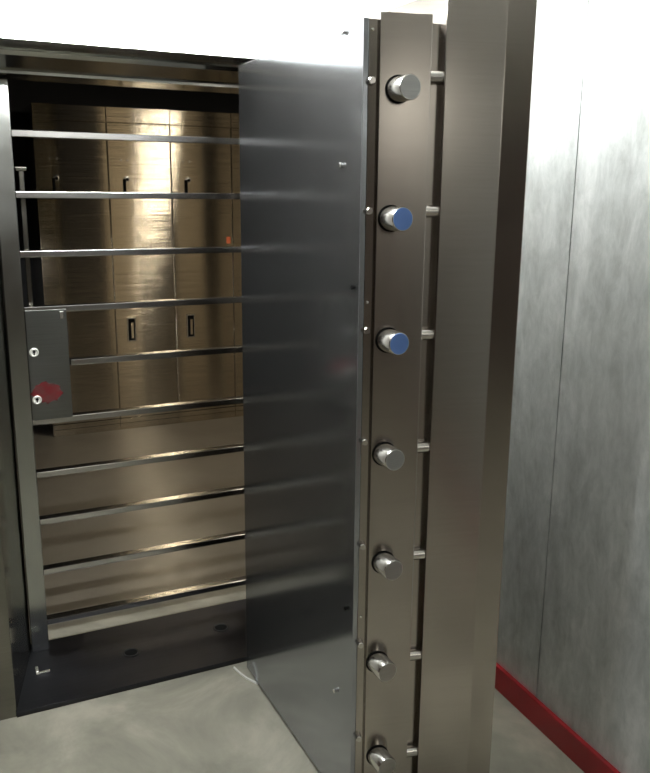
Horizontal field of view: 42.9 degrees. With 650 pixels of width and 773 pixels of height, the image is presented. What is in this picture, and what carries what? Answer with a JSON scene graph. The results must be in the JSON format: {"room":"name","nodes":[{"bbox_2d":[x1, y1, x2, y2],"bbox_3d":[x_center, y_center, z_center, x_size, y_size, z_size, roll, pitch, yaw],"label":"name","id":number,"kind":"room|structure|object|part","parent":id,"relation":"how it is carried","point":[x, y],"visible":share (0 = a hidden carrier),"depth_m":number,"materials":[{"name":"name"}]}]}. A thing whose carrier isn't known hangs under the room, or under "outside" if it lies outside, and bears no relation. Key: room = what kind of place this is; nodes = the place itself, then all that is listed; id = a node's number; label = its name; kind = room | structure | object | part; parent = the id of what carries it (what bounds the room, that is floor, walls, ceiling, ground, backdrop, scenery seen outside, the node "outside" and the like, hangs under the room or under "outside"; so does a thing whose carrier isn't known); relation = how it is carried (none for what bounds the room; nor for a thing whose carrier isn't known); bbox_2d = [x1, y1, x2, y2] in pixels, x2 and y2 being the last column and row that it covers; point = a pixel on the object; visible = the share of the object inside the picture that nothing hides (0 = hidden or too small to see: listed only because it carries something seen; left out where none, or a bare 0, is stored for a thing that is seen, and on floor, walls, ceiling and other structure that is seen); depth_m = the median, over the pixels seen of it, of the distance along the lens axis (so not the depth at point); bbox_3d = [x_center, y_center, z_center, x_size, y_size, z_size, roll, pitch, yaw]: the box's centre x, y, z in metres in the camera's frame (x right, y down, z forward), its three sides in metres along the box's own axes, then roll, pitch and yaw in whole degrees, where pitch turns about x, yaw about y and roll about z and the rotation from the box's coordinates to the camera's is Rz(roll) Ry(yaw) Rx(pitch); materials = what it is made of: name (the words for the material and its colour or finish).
{"room":"bank vault entrance","nodes":[
{"label":"bank vault entrance","id":0,"kind":"room"},
{"bbox_2d":[0,79,238,416],"bbox_3d":[-1.763,-1.030,6.125,4.600,2.500,0.100,-6,14,-25],"label":"wall","id":1,"kind":"structure","parent":0,"point":[21,93],"depth_m":5.90,"materials":[{"name":"grey paint"}]},
{"bbox_2d":[13,416,245,615],"bbox_3d":[-1.085,0.556,5.024,4.600,0.080,3.280,-6,14,-25],"label":"cabinet","id":2,"kind":"object","parent":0,"point":[71,540],"visible":0.22,"depth_m":4.39,"materials":[{"name":"metal"}]},
{"bbox_2d":[22,103,120,436],"bbox_3d":[-1.756,-0.788,5.760,0.458,2.193,0.520,-6,14,-25],"label":"tall cabinet","id":3,"kind":"object","parent":2,"relation":"on","point":[52,165],"visible":0.69,"depth_m":5.51,"materials":[{"name":"metal"}]},
{"bbox_3d":[-1.753,-1.288,5.358,0.015,0.120,0.020,-6,14,-25],"label":"pull handle","id":4,"kind":"part","parent":3,"relation":"part of","materials":[{"name":"black metal"}]},
{"bbox_3d":[-1.760,-0.357,5.582,0.060,0.169,0.008,-6,14,-25],"label":"handle frame","id":5,"kind":"part","parent":3,"relation":"part of","materials":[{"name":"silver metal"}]},
{"bbox_3d":[-1.645,-1.761,5.317,0.458,0.095,0.020,-6,14,-25],"label":"cornice","id":6,"kind":"part","parent":3,"relation":"part of","materials":[{"name":"metal"}]},
{"bbox_3d":[-1.650,-1.312,5.424,0.452,0.816,0.016,-6,14,-25],"label":"door","id":7,"kind":"part","parent":3,"relation":"part of","materials":[{"name":"metal"}]},
{"bbox_3d":[-1.659,-0.333,5.652,0.452,1.183,0.016,-6,14,-25],"label":"door","id":8,"kind":"part","parent":3,"relation":"part of","materials":[{"name":"metal"}]},
{"bbox_3d":[-1.664,0.265,5.791,0.458,0.034,0.015,-6,14,-25],"label":"rail","id":9,"kind":"part","parent":3,"relation":"part of","materials":[{"name":"metal"}]},
{"bbox_2d":[105,107,178,428],"bbox_3d":[-1.357,-0.828,5.948,0.423,2.193,0.520,-6,14,-25],"label":"tall cabinet","id":10,"kind":"object","parent":2,"relation":"on","point":[132,166],"visible":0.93,"depth_m":5.71,"materials":[{"name":"metal"}]},
{"bbox_3d":[-1.342,-1.329,5.551,0.015,0.120,0.020,-6,14,-25],"label":"pull handle","id":11,"kind":"part","parent":10,"relation":"part of","materials":[{"name":"black metal"}]},
{"bbox_3d":[-1.349,-0.399,5.775,0.060,0.169,0.008,-6,14,-25],"label":"handle frame","id":12,"kind":"part","parent":10,"relation":"part of","materials":[{"name":"black metal"}]},
{"bbox_3d":[-1.246,-1.801,5.505,0.423,0.095,0.020,-6,14,-25],"label":"cornice","id":13,"kind":"part","parent":10,"relation":"part of","materials":[{"name":"metal"}]},
{"bbox_3d":[-1.251,-1.352,5.611,0.417,0.816,0.016,-6,14,-25],"label":"door","id":14,"kind":"part","parent":10,"relation":"part of","materials":[{"name":"metal"}]},
{"bbox_3d":[-1.260,-0.373,5.839,0.417,1.183,0.016,-6,14,-25],"label":"door","id":15,"kind":"part","parent":10,"relation":"part of","materials":[{"name":"metal"}]},
{"bbox_3d":[-1.266,0.225,5.979,0.423,0.034,0.015,-6,14,-25],"label":"rail","id":16,"kind":"part","parent":10,"relation":"part of","materials":[{"name":"metal"}]},
{"bbox_2d":[169,110,234,422],"bbox_3d":[-0.969,-0.867,6.130,0.435,2.193,0.520,-6,14,-25],"label":"tall cabinet","id":17,"kind":"object","parent":2,"relation":"on","point":[194,168],"visible":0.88,"depth_m":5.90,"materials":[{"name":"metal"}]},
{"bbox_3d":[-0.959,-1.368,5.731,0.015,0.120,0.020,-6,14,-25],"label":"pull handle","id":18,"kind":"part","parent":17,"relation":"part of","materials":[{"name":"black metal"}]},
{"bbox_3d":[-0.966,-0.437,5.955,0.060,0.169,0.008,-6,14,-25],"label":"handle frame","id":19,"kind":"part","parent":17,"relation":"part of","materials":[{"name":"black metal"}]},
{"bbox_3d":[-0.858,-1.840,5.688,0.435,0.095,0.020,-6,14,-25],"label":"cornice","id":20,"kind":"part","parent":17,"relation":"part of","materials":[{"name":"metal"}]},
{"bbox_3d":[-0.863,-1.391,5.794,0.429,0.816,0.016,-6,14,-25],"label":"door","id":21,"kind":"part","parent":17,"relation":"part of","materials":[{"name":"metal"}]},
{"bbox_3d":[-0.872,-0.412,6.022,0.429,1.183,0.016,-6,14,-25],"label":"door","id":22,"kind":"part","parent":17,"relation":"part of","materials":[{"name":"metal"}]},
{"bbox_3d":[-0.877,0.186,6.161,0.435,0.034,0.015,-6,14,-25],"label":"rail","id":23,"kind":"part","parent":17,"relation":"part of","materials":[{"name":"metal"}]},
{"bbox_2d":[230,113,242,416],"bbox_3d":[-0.576,-0.906,6.315,0.431,2.193,0.520,-6,14,-25],"label":"tall cabinet","id":24,"kind":"object","parent":2,"relation":"on","point":[234,129],"visible":0.16,"depth_m":6.01,"materials":[{"name":"metal"}]},
{"bbox_3d":[-0.466,-1.879,5.872,0.431,0.095,0.020,-6,14,-25],"label":"cornice","id":25,"kind":"part","parent":24,"relation":"part of","materials":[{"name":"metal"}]},
{"bbox_3d":[-0.471,-1.430,5.978,0.425,0.816,0.016,-6,14,-25],"label":"door","id":26,"kind":"part","parent":24,"relation":"part of","materials":[{"name":"metal"}]},
{"bbox_3d":[-0.479,-0.451,6.206,0.425,1.183,0.016,-6,14,-25],"label":"door","id":27,"kind":"part","parent":24,"relation":"part of","materials":[{"name":"metal"}]},
{"bbox_3d":[-0.485,0.146,6.346,0.431,0.034,0.015,-6,14,-25],"label":"rail","id":28,"kind":"part","parent":24,"relation":"part of","materials":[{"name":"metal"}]},
{"bbox_2d":[0,0,391,57],"bbox_3d":[-1.199,-0.059,2.537,4.400,2.245,0.406,-6,14,-25],"label":"wall","id":29,"kind":"structure","parent":0,"point":[241,28],"depth_m":2.45,"materials":[{"name":"white paint"}]},
{"bbox_2d":[0,37,256,720],"bbox_3d":[-0.664,-0.020,2.800,1.260,2.058,0.415,-6,14,-25],"label":"door frame","id":30,"kind":"structure","parent":29,"relation":"attached to","point":[86,666],"depth_m":2.76,"materials":[{"name":"metal"}]},
{"bbox_2d":[0,79,245,651],"bbox_3d":[-0.672,-0.040,2.987,0.872,1.968,0.082,-6,14,-25],"label":"gate","id":31,"kind":"object","parent":30,"relation":"attached to","point":[48,358],"visible":0.76,"depth_m":2.86,"materials":[{"name":"metal"}]},
{"bbox_3d":[-0.996,-0.488,2.755,0.016,0.445,0.014,-6,14,-25],"label":"latch rod","id":32,"kind":"part","parent":31,"relation":"part of","materials":[{"name":"metal"}]},
{"bbox_2d":[122,647,139,656],"bbox_3d":[-0.705,0.966,3.008,0.062,0.004,0.062,-6,14,-25],"label":"hole","id":33,"kind":"object","parent":30,"relation":"in","point":[126,651],"depth_m":3.01,"materials":[{"name":"black metal"}]},
{"bbox_2d":[213,623,228,631],"bbox_3d":[-0.401,0.927,3.186,0.062,0.004,0.062,-6,14,-25],"label":"hole","id":34,"kind":"object","parent":30,"relation":"in","point":[217,627],"depth_m":3.18,"materials":[{"name":"black metal"}]},
{"bbox_2d":[238,0,536,772],"bbox_3d":[0.159,0.055,2.417,0.532,2.076,0.928,-6,14,-25],"label":"door","id":35,"kind":"structure","parent":30,"relation":"attached to","point":[383,156],"depth_m":2.07,"materials":[{"name":"metal"}]},
{"bbox_3d":[-0.091,0.099,2.362,0.012,2.010,0.796,-6,14,-25],"label":"panel","id":36,"kind":"part","parent":35,"relation":"part of","materials":[{"name":"metal"}]},
{"bbox_3d":[0.168,0.174,2.026,0.118,2.022,0.013,-2,13,-11],"label":"bolt plate","id":37,"kind":"part","parent":35,"relation":"part of","materials":[{"name":"metal"}]},
{"bbox_2d":[0,585,583,772],"bbox_3d":[0.219,1.758,-0.090,4.400,0.080,7.320,-6,14,-25],"label":"floor","id":38,"kind":"structure","parent":0,"point":[218,720],"depth_m":2.60,"materials":[{"name":"concrete"}]},
{"bbox_2d":[233,666,257,684],"bbox_3d":[-0.281,1.014,2.900,0.015,0.005,0.138,-11,18,-42],"label":"floor strip","id":39,"kind":"object","parent":38,"relation":"on","point":[234,667],"visible":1,"depth_m":2.89,"materials":[{"name":"white plastic"}]},
{"bbox_2d":[319,0,415,8],"bbox_3d":[0.274,-0.499,-0.690,4.400,0.100,7.160,-6,14,-25],"label":"ceiling","id":40,"kind":"structure","parent":0,"point":[388,4],"depth_m":2.64,"materials":[{"name":"white paint"}]},
{"bbox_2d":[496,0,649,772],"bbox_3d":[1.738,0.536,0.088,0.088,2.245,6.700,-5,14,-22],"label":"wall","id":41,"kind":"structure","parent":0,"point":[594,674],"depth_m":2.31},
{"bbox_2d":[495,662,619,772],"bbox_3d":[1.667,1.585,0.345,0.016,0.086,6.570,-5,14,-22],"label":"baseboard","id":42,"kind":"structure","parent":41,"relation":"attached to","point":[568,741],"depth_m":2.56,"materials":[{"name":"red plastic"}]}
]}

